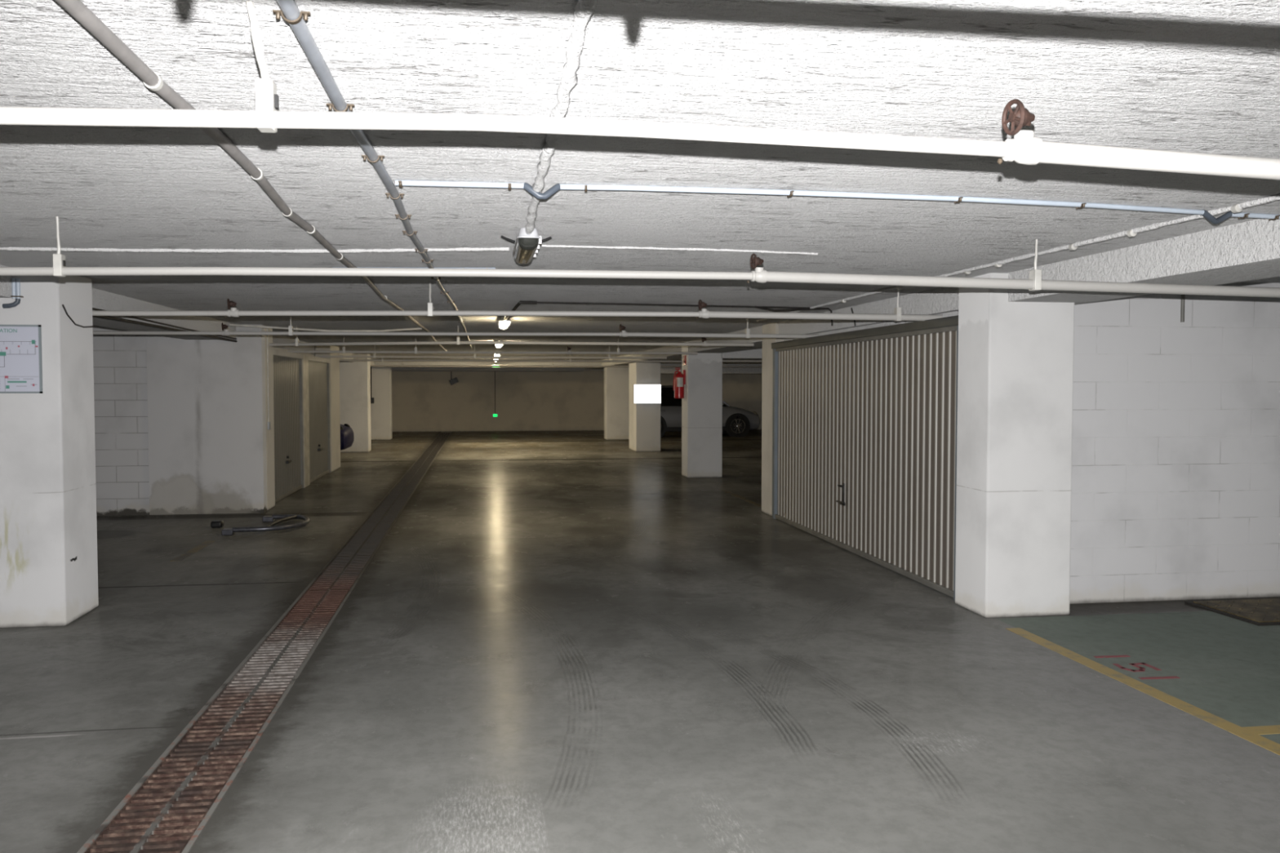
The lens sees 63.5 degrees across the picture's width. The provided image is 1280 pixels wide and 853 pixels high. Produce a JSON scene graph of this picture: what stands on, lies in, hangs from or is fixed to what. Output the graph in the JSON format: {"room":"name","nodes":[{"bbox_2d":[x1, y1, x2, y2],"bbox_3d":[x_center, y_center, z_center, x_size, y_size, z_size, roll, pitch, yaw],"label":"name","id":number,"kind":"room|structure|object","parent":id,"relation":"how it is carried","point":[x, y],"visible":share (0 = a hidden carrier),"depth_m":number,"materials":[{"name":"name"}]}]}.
{"room":"parking garage","nodes":[
{"label":"parking garage","id":0,"kind":"room"},
{"bbox_2d":[93,324,266,515],"bbox_3d":[-7.319,-0.081,12.481,5.338,2.330,0.230,0,2,-9],"label":"wall","id":1,"kind":"structure","parent":0,"point":[206,412],"depth_m":12.63,"materials":[{"name":"paint"}]},
{"bbox_2d":[391,370,761,432],"bbox_3d":[-4.054,-1.002,36.093,19.000,2.730,0.200,0,2,-9],"label":"wall","id":2,"kind":"structure","parent":0,"point":[422,401],"depth_m":35.94,"materials":[{"name":"paint"}]},
{"bbox_2d":[448,371,458,385],"bbox_3d":[-6.398,-1.657,35.523,0.332,0.476,0.140,0,2,-9],"label":"wall fitting","id":3,"kind":"object","parent":2,"relation":"attached to","point":[454,380],"visible":0.93,"depth_m":35.46,"materials":[{"name":"black plastic"}]},
{"bbox_2d":[492,371,497,417],"bbox_3d":[-5.019,-1.108,35.788,0.180,1.595,0.058,0,2,-9],"label":"emergency light","id":4,"kind":"object","parent":2,"relation":"attached to","point":[495,415],"visible":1,"depth_m":35.79,"materials":[{"name":"green"}]},
{"bbox_2d":[0,429,1279,852],"bbox_3d":[-0.592,1.136,13.724,19.000,0.200,45.200,0,2,-9],"label":"floor","id":5,"kind":"structure","parent":0,"point":[559,642],"depth_m":5.44,"materials":[{"name":"paint"}]},
{"bbox_2d":[0,275,98,627],"bbox_3d":[-4.326,0.135,6.932,1.060,2.330,0.600,0,2,-9],"label":"pillar","id":6,"kind":"structure","parent":5,"relation":"on","point":[49,563],"depth_m":6.72,"materials":[{"name":"paint"}]},
{"bbox_2d":[2,278,23,308],"bbox_3d":[-4.016,-0.852,6.616,0.112,0.193,0.043,0,2,-9],"label":"pipe","id":7,"kind":"object","parent":6,"relation":"attached to","point":[15,286],"visible":1,"depth_m":6.60,"materials":[{"name":"grey metal"}]},
{"bbox_2d":[0,324,42,393],"bbox_3d":[-4.174,-0.433,6.621,0.633,0.441,0.012,0,2,-9],"label":"evacuation plan","id":8,"kind":"object","parent":6,"relation":"attached to","point":[20,345],"visible":1,"depth_m":6.65,"materials":[{"name":"grey"}]},
{"bbox_2d":[62,304,95,328],"bbox_3d":[-3.800,-0.740,7.003,0.012,0.134,0.554,0,2,-9],"label":"cable","id":9,"kind":"object","parent":6,"relation":"attached to","point":[67,314],"visible":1,"depth_m":6.90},
{"bbox_2d":[84,786,223,852],"bbox_3d":[-1.731,1.445,3.637,0.324,0.030,0.806,0,2,-9],"label":"drain grate","id":10,"kind":"object","parent":5,"relation":"in","point":[157,821],"visible":0.79,"depth_m":3.73,"materials":[{"name":"metal"}]},
{"bbox_2d":[137,721,265,791],"bbox_3d":[-1.853,1.415,4.427,0.324,0.030,0.806,0,2,-9],"label":"drain grate","id":11,"kind":"object","parent":5,"relation":"in","point":[206,756],"visible":0.79,"depth_m":4.38,"materials":[{"name":"metal"}]},
{"bbox_2d":[193,675,295,724],"bbox_3d":[-1.974,1.384,5.217,0.324,0.030,0.806,0,2,-9],"label":"drain grate","id":12,"kind":"object","parent":5,"relation":"in","point":[244,700],"visible":0.74,"depth_m":5.18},
{"bbox_2d":[76,431,441,852],"bbox_3d":[-3.397,1.101,13.290,0.020,0.104,45.200,0,2,-9],"label":"rail","id":13,"kind":"object","parent":5,"relation":"on","point":[83,849],"visible":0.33,"depth_m":4.87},
{"bbox_2d":[210,514,310,535],"bbox_3d":[-4.226,1.078,11.490,1.057,0.090,1.180,0,2,-9],"label":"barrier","id":14,"kind":"object","parent":5,"relation":"on","point":[282,517],"visible":1,"depth_m":11.27,"materials":[{"name":"grey metal"}]},
{"bbox_2d":[264,328,275,511],"bbox_3d":[-4.875,-0.109,13.192,0.297,2.330,0.490,0,2,-9],"label":"pillar","id":15,"kind":"structure","parent":5,"relation":"on","point":[269,433],"depth_m":13.21,"materials":[{"name":"beige paint"}]},
{"bbox_2d":[266,328,271,430],"bbox_3d":[-4.698,-0.599,13.063,0.027,1.280,0.080,0,2,-9],"label":"conduit","id":16,"kind":"object","parent":15,"relation":"attached to","point":[268,422],"visible":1,"depth_m":13.06,"materials":[{"name":"grey plastic"}]},
{"bbox_2d":[267,422,271,430],"bbox_3d":[-4.698,-0.010,13.086,0.027,0.100,0.080,0,2,-9],"label":"switch","id":17,"kind":"object","parent":16,"relation":"attached to","point":[268,423],"depth_m":13.05,"materials":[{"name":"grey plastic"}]},
{"bbox_2d":[233,639,318,677],"bbox_3d":[-2.098,1.352,6.007,0.324,0.030,0.806,0,2,-9],"label":"drain grate","id":18,"kind":"object","parent":5,"relation":"in","point":[281,657],"visible":0.77,"depth_m":5.97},
{"bbox_2d":[272,348,303,502],"bbox_3d":[-5.040,-0.032,14.678,0.112,2.060,2.470,0,2,-9],"label":"door","id":19,"kind":"structure","parent":5,"relation":"on","point":[287,366],"depth_m":14.81,"materials":[{"name":"grey metal"}]},
{"bbox_2d":[264,611,336,640],"bbox_3d":[-2.218,1.322,6.797,0.324,0.030,0.806,0,2,-9],"label":"drain grate","id":20,"kind":"object","parent":5,"relation":"in","point":[305,625],"visible":0.74,"depth_m":6.76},
{"bbox_2d":[302,354,310,488],"bbox_3d":[-5.343,-0.089,16.143,0.260,2.060,0.500,0,2,-9],"label":"pillar","id":21,"kind":"structure","parent":5,"relation":"on","point":[305,357],"depth_m":16.11,"materials":[{"name":"beige concrete"}]},
{"bbox_2d":[182,431,451,852],"bbox_3d":[-3.054,1.099,13.343,0.020,0.104,45.200,0,2,-9],"label":"rail","id":22,"kind":"object","parent":5,"relation":"on","point":[220,796],"visible":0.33,"depth_m":4.88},
{"bbox_2d":[288,589,350,613],"bbox_3d":[-2.342,1.290,7.587,0.324,0.030,0.806,0,2,-9],"label":"drain grate","id":23,"kind":"object","parent":5,"relation":"in","point":[327,600],"visible":0.78,"depth_m":7.56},
{"bbox_2d":[308,355,330,483],"bbox_3d":[-5.488,-0.145,17.576,0.112,2.060,2.360,0,2,-9],"label":"door","id":24,"kind":"structure","parent":5,"relation":"on","point":[318,367],"depth_m":17.68,"materials":[{"name":"grey metal"}]},
{"bbox_2d":[315,345,340,472],"bbox_3d":[-5.832,-0.348,19.333,0.270,2.330,1.210,0,2,-9],"label":"pillar","id":25,"kind":"structure","parent":5,"relation":"on","point":[334,365],"depth_m":19.18,"materials":[{"name":"beige paint"}]},
{"bbox_2d":[307,570,362,590],"bbox_3d":[-2.463,1.259,8.377,0.324,0.030,0.806,0,2,-9],"label":"drain grate","id":26,"kind":"object","parent":5,"relation":"in","point":[332,580],"visible":0.8,"depth_m":8.35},
{"bbox_2d":[323,555,371,572],"bbox_3d":[-2.584,1.228,9.167,0.324,0.030,0.806,0,2,-9],"label":"drain grate","id":27,"kind":"object","parent":5,"relation":"in","point":[343,563],"visible":0.71,"depth_m":9.15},
{"bbox_2d":[340,423,354,450],"bbox_3d":[-8.347,-0.007,22.304,4.060,1.546,1.938,0,2,-9],"label":"parked car","id":28,"kind":"object","parent":5,"relation":"on","point":[347,437],"visible":0.06,"depth_m":22.15,"materials":[{"name":"blue paint"}]},
{"bbox_2d":[339,354,371,452],"bbox_3d":[-7.118,-0.558,24.700,1.265,2.330,0.600,0,2,-9],"label":"pillar","id":29,"kind":"structure","parent":5,"relation":"on","point":[355,376],"depth_m":24.46,"materials":[{"name":"white paint"}]},
{"bbox_2d":[336,542,379,556],"bbox_3d":[-2.707,1.197,9.957,0.324,0.030,0.806,0,2,-9],"label":"drain grate","id":30,"kind":"object","parent":5,"relation":"in","point":[357,548],"visible":0.73,"depth_m":9.93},
{"bbox_2d":[346,532,386,543],"bbox_3d":[-2.828,1.168,10.747,0.324,0.030,0.806,0,2,-9],"label":"drain grate","id":31,"kind":"object","parent":5,"relation":"in","point":[359,537],"visible":0.72,"depth_m":10.74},
{"bbox_2d":[356,522,392,532],"bbox_3d":[-2.952,1.137,11.537,0.324,0.030,0.806,0,2,-9],"label":"drain grate","id":32,"kind":"object","parent":5,"relation":"in","point":[366,526],"visible":0.74,"depth_m":11.51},
{"bbox_2d":[370,366,392,439],"bbox_3d":[-7.702,-0.780,30.399,0.750,2.330,0.550,0,2,-9],"label":"pillar","id":33,"kind":"structure","parent":5,"relation":"on","point":[381,377],"depth_m":30.15,"materials":[{"name":"white paint"}]},
{"bbox_2d":[370,366,373,403],"bbox_3d":[-7.851,-1.202,30.045,0.226,1.200,0.070,0,2,-9],"label":"switch box","id":34,"kind":"object","parent":33,"relation":"attached to","point":[371,398],"visible":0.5,"depth_m":30.04,"materials":[{"name":"black plastic"}]},
{"bbox_2d":[364,513,398,522],"bbox_3d":[-3.073,1.106,12.327,0.324,0.030,0.806,0,2,-9],"label":"drain grate","id":35,"kind":"object","parent":5,"relation":"in","point":[373,517],"visible":0.75,"depth_m":12.29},
{"bbox_2d":[372,506,403,514],"bbox_3d":[-3.195,1.075,13.117,0.324,0.030,0.806,0,2,-9],"label":"drain grate","id":36,"kind":"object","parent":5,"relation":"in","point":[387,509],"visible":0.75,"depth_m":13.08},
{"bbox_2d":[377,499,407,506],"bbox_3d":[-3.316,1.044,13.908,0.324,0.030,0.806,0,2,-9],"label":"drain grate","id":37,"kind":"object","parent":5,"relation":"in","point":[386,502],"visible":0.69,"depth_m":13.90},
{"bbox_2d":[384,493,411,499],"bbox_3d":[-3.438,1.014,14.698,0.324,0.030,0.806,0,2,-9],"label":"drain grate","id":38,"kind":"object","parent":5,"relation":"in","point":[390,496],"visible":0.7,"depth_m":14.71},
{"bbox_2d":[389,488,414,493],"bbox_3d":[-3.561,0.982,15.488,0.324,0.030,0.806,0,2,-9],"label":"drain grate","id":39,"kind":"object","parent":5,"relation":"in","point":[401,491],"visible":0.72,"depth_m":15.50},
{"bbox_2d":[393,483,417,488],"bbox_3d":[-3.683,0.952,16.277,0.324,0.030,0.806,0,2,-9],"label":"drain grate","id":40,"kind":"object","parent":5,"relation":"in","point":[413,485],"visible":0.77,"depth_m":16.27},
{"bbox_2d":[397,479,420,484],"bbox_3d":[-3.805,0.921,17.068,0.324,0.030,0.806,0,2,-9],"label":"drain grate","id":41,"kind":"object","parent":5,"relation":"in","point":[402,481],"visible":0.73,"depth_m":17.10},
{"bbox_2d":[401,475,422,479],"bbox_3d":[-3.928,0.889,17.858,0.324,0.030,0.806,0,2,-9],"label":"drain grate","id":42,"kind":"object","parent":5,"relation":"in","point":[406,477],"visible":0.67,"depth_m":17.87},
{"bbox_2d":[405,471,425,475],"bbox_3d":[-4.049,0.860,18.648,0.324,0.030,0.806,0,2,-9],"label":"drain grate","id":43,"kind":"object","parent":5,"relation":"in","point":[407,473],"visible":0.72,"depth_m":18.57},
{"bbox_2d":[408,467,427,471],"bbox_3d":[-4.172,0.828,19.438,0.324,0.030,0.806,0,2,-9],"label":"drain grate","id":44,"kind":"object","parent":5,"relation":"in","point":[421,469],"visible":0.72,"depth_m":19.44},
{"bbox_2d":[410,464,430,468],"bbox_3d":[-4.293,0.797,20.228,0.324,0.030,0.806,0,2,-9],"label":"drain grate","id":45,"kind":"object","parent":5,"relation":"in","point":[413,466],"visible":0.75,"depth_m":20.23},
{"bbox_2d":[413,462,431,465],"bbox_3d":[-4.414,0.766,21.018,0.324,0.030,0.806,0,2,-9],"label":"drain grate","id":46,"kind":"object","parent":5,"relation":"in","point":[415,463],"visible":0.74,"depth_m":21.07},
{"bbox_2d":[416,459,433,462],"bbox_3d":[-4.538,0.736,21.808,0.324,0.030,0.806,0,2,-9],"label":"drain grate","id":47,"kind":"object","parent":5,"relation":"in","point":[418,460],"visible":0.7,"depth_m":21.79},
{"bbox_2d":[418,457,435,459],"bbox_3d":[-4.659,0.706,22.598,0.324,0.030,0.806,0,2,-9],"label":"drain grate","id":48,"kind":"object","parent":5,"relation":"in","point":[420,458],"visible":0.71,"depth_m":22.54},
{"bbox_2d":[420,454,435,457],"bbox_3d":[-4.782,0.675,23.388,0.324,0.030,0.806,0,2,-9],"label":"drain grate","id":49,"kind":"object","parent":5,"relation":"in","point":[422,455],"visible":0.73,"depth_m":23.33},
{"bbox_2d":[422,452,437,454],"bbox_3d":[-4.903,0.643,24.178,0.324,0.030,0.806,0,2,-9],"label":"drain grate","id":50,"kind":"object","parent":5,"relation":"in","point":[424,453],"visible":0.7,"depth_m":24.16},
{"bbox_2d":[424,450,439,452],"bbox_3d":[-5.025,0.612,24.968,0.324,0.030,0.806,0,2,-9],"label":"drain grate","id":51,"kind":"object","parent":5,"relation":"in","point":[425,451],"visible":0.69,"depth_m":24.92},
{"bbox_2d":[426,448,440,450],"bbox_3d":[-5.147,0.582,25.758,0.324,0.030,0.806,0,2,-9],"label":"drain grate","id":52,"kind":"object","parent":5,"relation":"in","point":[428,449],"visible":0.76,"depth_m":25.72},
{"bbox_2d":[428,446,441,448],"bbox_3d":[-5.269,0.551,26.548,0.324,0.030,0.806,0,2,-9],"label":"drain grate","id":53,"kind":"object","parent":5,"relation":"in","point":[428,446],"visible":0.66,"depth_m":26.75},
{"bbox_2d":[429,444,442,446],"bbox_3d":[-5.392,0.520,27.338,0.324,0.030,0.806,0,2,-9],"label":"drain grate","id":54,"kind":"object","parent":5,"relation":"in","point":[430,445],"visible":0.7,"depth_m":27.14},
{"bbox_2d":[604,367,629,439],"bbox_3d":[-0.688,-0.786,30.545,0.680,2.330,0.600,0,2,-9],"label":"pillar","id":55,"kind":"structure","parent":5,"relation":"on","point":[616,380],"depth_m":30.25,"materials":[{"name":"white paint"}]},
{"bbox_2d":[629,362,660,452],"bbox_3d":[0.111,-0.582,25.310,0.600,2.330,1.200,0,2,-9],"label":"pillar","id":56,"kind":"structure","parent":5,"relation":"on","point":[644,418],"depth_m":24.73,"materials":[{"name":"white paint"}]},
{"bbox_2d":[633,384,661,403],"bbox_3d":[0.174,-0.777,24.663,0.660,0.462,0.082,0,2,-9],"label":"light panel","id":57,"kind":"object","parent":56,"relation":"attached to","point":[642,393],"visible":1,"depth_m":24.62,"materials":[{"name":"white plastic"}]},
{"bbox_2d":[681,342,722,478],"bbox_3d":[1.073,-0.294,17.936,0.610,2.330,0.520,0,2,-9],"label":"pillar","id":58,"kind":"structure","parent":5,"relation":"on","point":[702,402],"depth_m":17.69,"materials":[{"name":"paint"}]},
{"bbox_2d":[673,367,685,398],"bbox_3d":[0.683,-0.749,17.793,0.188,0.530,0.175,1,3,29],"label":"fire extinguisher","id":59,"kind":"object","parent":58,"relation":"attached to","point":[679,380],"visible":1,"depth_m":17.73,"materials":[{"name":"red metal"}]},
{"bbox_2d":[683,355,686,365],"bbox_3d":[0.759,-1.140,17.814,0.036,0.170,0.200,0,2,-9],"label":"wall sign","id":60,"kind":"object","parent":58,"relation":"attached to","point":[684,356],"visible":1,"depth_m":17.73,"materials":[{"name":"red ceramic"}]},
{"bbox_2d":[660,385,759,437],"bbox_3d":[1.528,-0.472,32.722,4.320,1.664,1.990,0,2,-9],"label":"parked car","id":61,"kind":"object","parent":5,"relation":"on","point":[736,422],"visible":0.44,"depth_m":32.01,"materials":[{"name":"grey paint"}]},
{"bbox_2d":[720,489,761,507],"bbox_3d":[1.450,1.009,14.389,0.080,0.002,2.500,0,2,-9],"label":"floor marking","id":62,"kind":"object","parent":5,"relation":"on","point":[725,491],"visible":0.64,"depth_m":14.46,"materials":[{"name":"yellow paint"}]},
{"bbox_2d":[761,322,783,515],"bbox_3d":[1.777,-0.087,12.620,0.440,2.330,0.590,0,2,-9],"label":"pillar","id":63,"kind":"structure","parent":5,"relation":"on","point":[771,328],"depth_m":12.62,"materials":[{"name":"beige paint"}]},
{"bbox_2d":[771,315,958,599],"bbox_3d":[1.989,0.145,9.869,0.122,2.082,4.905,0,2,-9],"label":"door","id":64,"kind":"structure","parent":5,"relation":"on","point":[864,421],"depth_m":9.15,"materials":[{"name":"grey metal"}]},
{"bbox_2d":[955,272,1074,617],"bbox_3d":[2.610,0.123,7.228,0.620,2.330,0.470,0,2,-9],"label":"pillar","id":65,"kind":"structure","parent":5,"relation":"on","point":[1015,359],"depth_m":7.01,"materials":[{"name":"paint"}]},
{"bbox_2d":[1093,654,1180,679],"bbox_3d":[2.764,1.344,5.780,0.232,0.002,0.485,0,2,-9],"label":"parking number","id":66,"kind":"object","parent":5,"relation":"on","point":[1135,664],"visible":1,"depth_m":5.77,"materials":[{"name":"red paint"}]},
{"bbox_2d":[1005,627,1279,755],"bbox_3d":[2.813,1.409,4.135,0.100,0.002,5.200,0,2,-9],"label":"floor marking","id":67,"kind":"object","parent":5,"relation":"on","point":[1245,734],"visible":1,"depth_m":5.25,"materials":[{"name":"yellow paint"}]},
{"bbox_2d":[1184,598,1279,626],"bbox_3d":[4.626,1.278,7.225,1.270,0.023,0.720,0,2,-9],"label":"floor hatch","id":68,"kind":"object","parent":5,"relation":"on","point":[1266,611],"visible":1,"depth_m":7.21,"materials":[{"name":"brown metal"}]},
{"bbox_2d":[1242,724,1279,734],"bbox_3d":[4.430,1.377,4.960,3.348,0.002,0.100,0,2,-9],"label":"floor marking","id":69,"kind":"object","parent":5,"relation":"on","point":[1264,730],"visible":1,"depth_m":4.73,"materials":[{"name":"yellow paint"}]},
{"bbox_2d":[0,0,1279,360],"bbox_3d":[-0.592,-1.392,13.626,19.000,0.200,45.200,0,2,-9],"label":"ceiling","id":70,"kind":"structure","parent":0,"point":[1196,76],"depth_m":3.16,"materials":[{"name":"concrete"}]},
{"bbox_2d":[0,264,374,364],"bbox_3d":[-5.292,-1.167,12.909,0.588,0.193,45.200,0,2,-9],"label":"beam","id":71,"kind":"structure","parent":70,"relation":"attached to","point":[101,300],"depth_m":9.74,"materials":[{"name":"white"}]},
{"bbox_2d":[92,315,236,342],"bbox_3d":[-4.531,-0.940,9.957,0.026,0.033,5.480,0,2,-9],"label":"cable","id":72,"kind":"object","parent":71,"relation":"attached to","point":[101,317],"visible":0.73,"depth_m":9.41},
{"bbox_2d":[92,307,236,339],"bbox_3d":[-4.531,-0.979,9.955,0.018,0.038,5.480,0,2,-9],"label":"cable","id":73,"kind":"object","parent":71,"relation":"attached to","point":[93,308],"visible":0.62,"depth_m":9.78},
{"bbox_2d":[272,346,315,356],"bbox_3d":[-5.639,-1.177,16.611,0.130,0.077,6.580,0,2,-9],"label":"lintel","id":74,"kind":"object","parent":71,"relation":"attached to","point":[273,348],"depth_m":16.46,"materials":[{"name":"beige paint"}]},
{"bbox_2d":[55,0,447,351],"bbox_3d":[-2.338,-1.137,10.227,0.102,0.044,23.000,0,2,-8],"label":"conduit","id":75,"kind":"object","parent":70,"relation":"attached to","point":[77,9],"visible":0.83,"depth_m":2.64,"materials":[{"name":"white plastic"}]},
{"bbox_2d":[0,247,510,253],"bbox_3d":[-2.260,-0.973,5.685,3.096,0.025,0.136,0,2,-1],"label":"conduit","id":76,"kind":"object","parent":70,"relation":"attached to","point":[67,249],"visible":0.96,"depth_m":5.71,"materials":[{"name":"white"}]},
{"bbox_2d":[229,323,422,332],"bbox_3d":[-3.791,-1.190,12.556,2.242,0.086,0.080,-1,2,-16],"label":"conduit","id":77,"kind":"object","parent":70,"relation":"hanging from","point":[230,324],"visible":0.8,"depth_m":12.52,"materials":[{"name":"white plastic"}]},
{"bbox_2d":[272,0,471,347],"bbox_3d":[-1.704,-1.102,9.313,0.110,0.038,21.001,0,2,-8],"label":"conduit","id":78,"kind":"object","parent":70,"relation":"attached to","point":[290,9],"visible":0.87,"depth_m":2.67,"materials":[{"name":"grey plastic"}]},
{"bbox_2d":[332,266,495,268],"bbox_3d":[-1.432,-0.999,6.557,1.030,0.023,0.061,0,2,-1],"label":"conduit","id":79,"kind":"object","parent":70,"relation":"attached to","point":[332,267],"visible":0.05,"depth_m":6.55,"materials":[{"name":"white plastic"}]},
{"bbox_2d":[93,315,818,338],"bbox_3d":[-3.788,-1.032,10.251,11.454,0.277,0.176,0,2,-7],"label":"pipe","id":80,"kind":"object","parent":70,"relation":"hanging from","point":[224,331],"visible":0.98,"depth_m":10.59,"materials":[{"name":"metal"}]},
{"bbox_2d":[391,367,583,371],"bbox_3d":[-5.179,-2.011,35.272,6.462,0.250,1.000,0,2,-9],"label":"beam","id":81,"kind":"structure","parent":70,"relation":"attached to","point":[392,367],"depth_m":34.77,"materials":[{"name":"white"}]},
{"bbox_2d":[374,361,601,367],"bbox_3d":[-4.355,-1.823,29.938,6.462,0.210,0.400,0,2,-9],"label":"beam","id":82,"kind":"structure","parent":70,"relation":"attached to","point":[375,362],"depth_m":29.70,"materials":[{"name":"white"}]},
{"bbox_2d":[315,345,666,359],"bbox_3d":[-2.684,-1.387,19.125,6.441,0.260,0.057,0,2,-8],"label":"pipe","id":83,"kind":"object","parent":70,"relation":"hanging from","point":[375,356],"visible":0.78,"depth_m":19.09,"materials":[{"name":"white metal"}]},
{"bbox_2d":[287,337,697,355],"bbox_3d":[-2.263,-1.275,16.398,6.443,0.272,0.085,0,2,-7],"label":"pipe","id":84,"kind":"object","parent":70,"relation":"hanging from","point":[569,352],"visible":0.94,"depth_m":16.39,"materials":[{"name":"metal"}]},
{"bbox_2d":[491,361,500,368],"bbox_3d":[-4.052,-1.775,29.097,0.240,0.240,0.058,0,2,-9],"label":"emergency light","id":85,"kind":"object","parent":70,"relation":"hanging from","point":[495,362],"visible":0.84,"depth_m":29.09,"materials":[{"name":"green"}]},
{"bbox_2d":[391,367,604,370],"bbox_3d":[-3.550,-1.910,32.793,18.800,0.280,0.062,0,2,-9],"label":"pipe","id":86,"kind":"object","parent":70,"relation":"hanging from","point":[415,369],"visible":0.41,"depth_m":32.63,"materials":[{"name":"white metal"}]},
{"bbox_2d":[495,339,502,347],"bbox_3d":[-2.339,-1.375,17.176,0.122,0.101,1.024,0,2,-9],"label":"ceiling lamp","id":87,"kind":"object","parent":70,"relation":"attached to","point":[496,345],"visible":0.54,"depth_m":17.04,"materials":[{"name":"beige"}]},
{"bbox_2d":[498,315,510,328],"bbox_3d":[-1.491,-1.149,11.392,0.122,0.101,1.024,0,2,-9],"label":"ceiling lamp","id":88,"kind":"object","parent":70,"relation":"attached to","point":[503,324],"visible":0.88,"depth_m":11.24,"materials":[{"name":"beige"}]},
{"bbox_2d":[339,349,681,362],"bbox_3d":[-1.873,-1.496,21.930,18.800,0.262,0.056,0,2,-9],"label":"pipe","id":89,"kind":"object","parent":70,"relation":"hanging from","point":[381,359],"visible":0.44,"depth_m":21.78,"materials":[{"name":"white metal"}]},
{"bbox_2d":[269,324,754,346],"bbox_3d":[-1.782,-1.147,13.107,6.509,0.270,0.425,0,2,-1],"label":"pipe","id":90,"kind":"object","parent":70,"relation":"hanging from","point":[705,344],"visible":0.93,"depth_m":13.04,"materials":[{"name":"metal"}]},
{"bbox_2d":[92,281,942,321],"bbox_3d":[-3.338,-0.918,7.352,11.455,0.279,0.235,0,2,-7],"label":"pipe","id":91,"kind":"object","parent":70,"relation":"hanging from","point":[897,316],"visible":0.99,"depth_m":7.62,"materials":[{"name":"metal"}]},
{"bbox_2d":[500,227,551,263],"bbox_3d":[-0.578,-0.909,5.237,0.255,0.100,0.719,0,2,-9],"label":"ceiling lamp","id":92,"kind":"object","parent":70,"relation":"attached to","point":[526,246],"visible":0.94,"depth_m":4.99,"materials":[{"name":"grey"}]},
{"bbox_2d":[524,0,597,233],"bbox_3d":[-0.099,-0.813,1.936,0.056,0.044,5.919,0,2,-8],"label":"conduit","id":93,"kind":"object","parent":70,"relation":"attached to","point":[584,9],"visible":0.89,"depth_m":2.50,"materials":[{"name":"white"}]},
{"bbox_2d":[370,361,762,367],"bbox_3d":[-2.712,-1.707,27.361,18.800,0.262,0.056,0,2,-9],"label":"pipe","id":94,"kind":"object","parent":70,"relation":"hanging from","point":[402,365],"visible":0.41,"depth_m":27.33,"materials":[{"name":"white plastic"}]},
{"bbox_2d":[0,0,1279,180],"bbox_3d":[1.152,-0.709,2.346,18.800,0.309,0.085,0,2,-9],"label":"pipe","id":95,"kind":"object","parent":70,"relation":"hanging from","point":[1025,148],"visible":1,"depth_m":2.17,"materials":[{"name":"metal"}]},
{"bbox_2d":[0,216,1279,297],"bbox_3d":[0.718,-0.818,5.152,18.800,0.307,0.088,0,2,-9],"label":"pipe","id":96,"kind":"object","parent":70,"relation":"hanging from","point":[1035,282],"visible":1,"depth_m":5.09,"materials":[{"name":"metal"}]},
{"bbox_2d":[503,300,833,325],"bbox_3d":[0.215,-1.074,10.392,3.093,0.179,2.058,0,2,-9],"label":"cable","id":97,"kind":"object","parent":70,"relation":"attached to","point":[790,308],"visible":0.94,"depth_m":9.57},
{"bbox_2d":[539,244,817,254],"bbox_3d":[0.236,-0.978,5.699,1.597,0.015,0.056,0,2,-12],"label":"conduit","id":98,"kind":"object","parent":70,"relation":"attached to","point":[546,246],"visible":0.98,"depth_m":5.68,"materials":[{"name":"white"}]},
{"bbox_2d":[660,362,762,373],"bbox_3d":[2.823,-1.783,31.099,6.920,0.380,0.500,0,2,-9],"label":"beam","id":99,"kind":"structure","parent":70,"relation":"attached to","point":[663,370],"depth_m":30.84,"materials":[{"name":"white"}]},
{"bbox_2d":[721,347,762,359],"bbox_3d":[4.775,-1.340,18.456,6.920,0.280,0.500,0,2,-9],"label":"beam","id":100,"kind":"structure","parent":70,"relation":"attached to","point":[753,353],"depth_m":17.75,"materials":[{"name":"white"}]},
{"bbox_2d":[722,360,762,362],"bbox_3d":[4.411,-1.437,20.877,6.700,0.296,0.056,0,2,-9],"label":"pipe","id":101,"kind":"object","parent":70,"relation":"hanging from","point":[723,361],"visible":0.08,"depth_m":20.50,"materials":[{"name":"white plastic"}]},
{"bbox_2d":[395,179,1279,224],"bbox_3d":[0.976,-0.887,4.110,3.799,0.062,0.179,0,2,-12],"label":"conduit","id":102,"kind":"object","parent":70,"relation":"attached to","point":[401,183],"visible":1,"depth_m":3.98,"materials":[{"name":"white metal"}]},
{"bbox_2d":[583,217,1279,368],"bbox_3d":[1.671,-1.209,13.982,0.580,0.193,45.200,0,2,-9],"label":"beam","id":103,"kind":"structure","parent":70,"relation":"attached to","point":[1247,251],"depth_m":5.69,"materials":[{"name":"white"}]},
{"bbox_2d":[783,311,958,341],"bbox_3d":[2.168,-0.883,9.854,0.180,0.137,4.930,0,2,-9],"label":"lintel","id":104,"kind":"object","parent":103,"relation":"attached to","point":[956,313],"visible":0.14,"depth_m":9.53,"materials":[{"name":"white"}]},
{"bbox_2d":[755,194,1279,321],"bbox_3d":[2.162,-0.989,6.370,0.062,0.041,10.999,0,2,-9],"label":"conduit","id":105,"kind":"object","parent":70,"relation":"attached to","point":[1236,208],"visible":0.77,"depth_m":5.27,"materials":[{"name":"white"}]},
{"bbox_2d":[1069,282,1279,604],"bbox_3d":[6.353,0.093,8.002,7.005,2.330,0.180,0,2,-9],"label":"wall","id":106,"kind":"structure","parent":0,"point":[1175,450],"depth_m":7.54,"materials":[{"name":"paint"}]},
{"bbox_2d":[1180,294,1185,322],"bbox_3d":[3.930,-0.883,7.484,0.026,0.252,0.026,0,2,-9],"label":"stub","id":107,"kind":"object","parent":106,"relation":"attached to","point":[1183,296],"visible":0.66,"depth_m":7.48,"materials":[{"name":"grey metal"}]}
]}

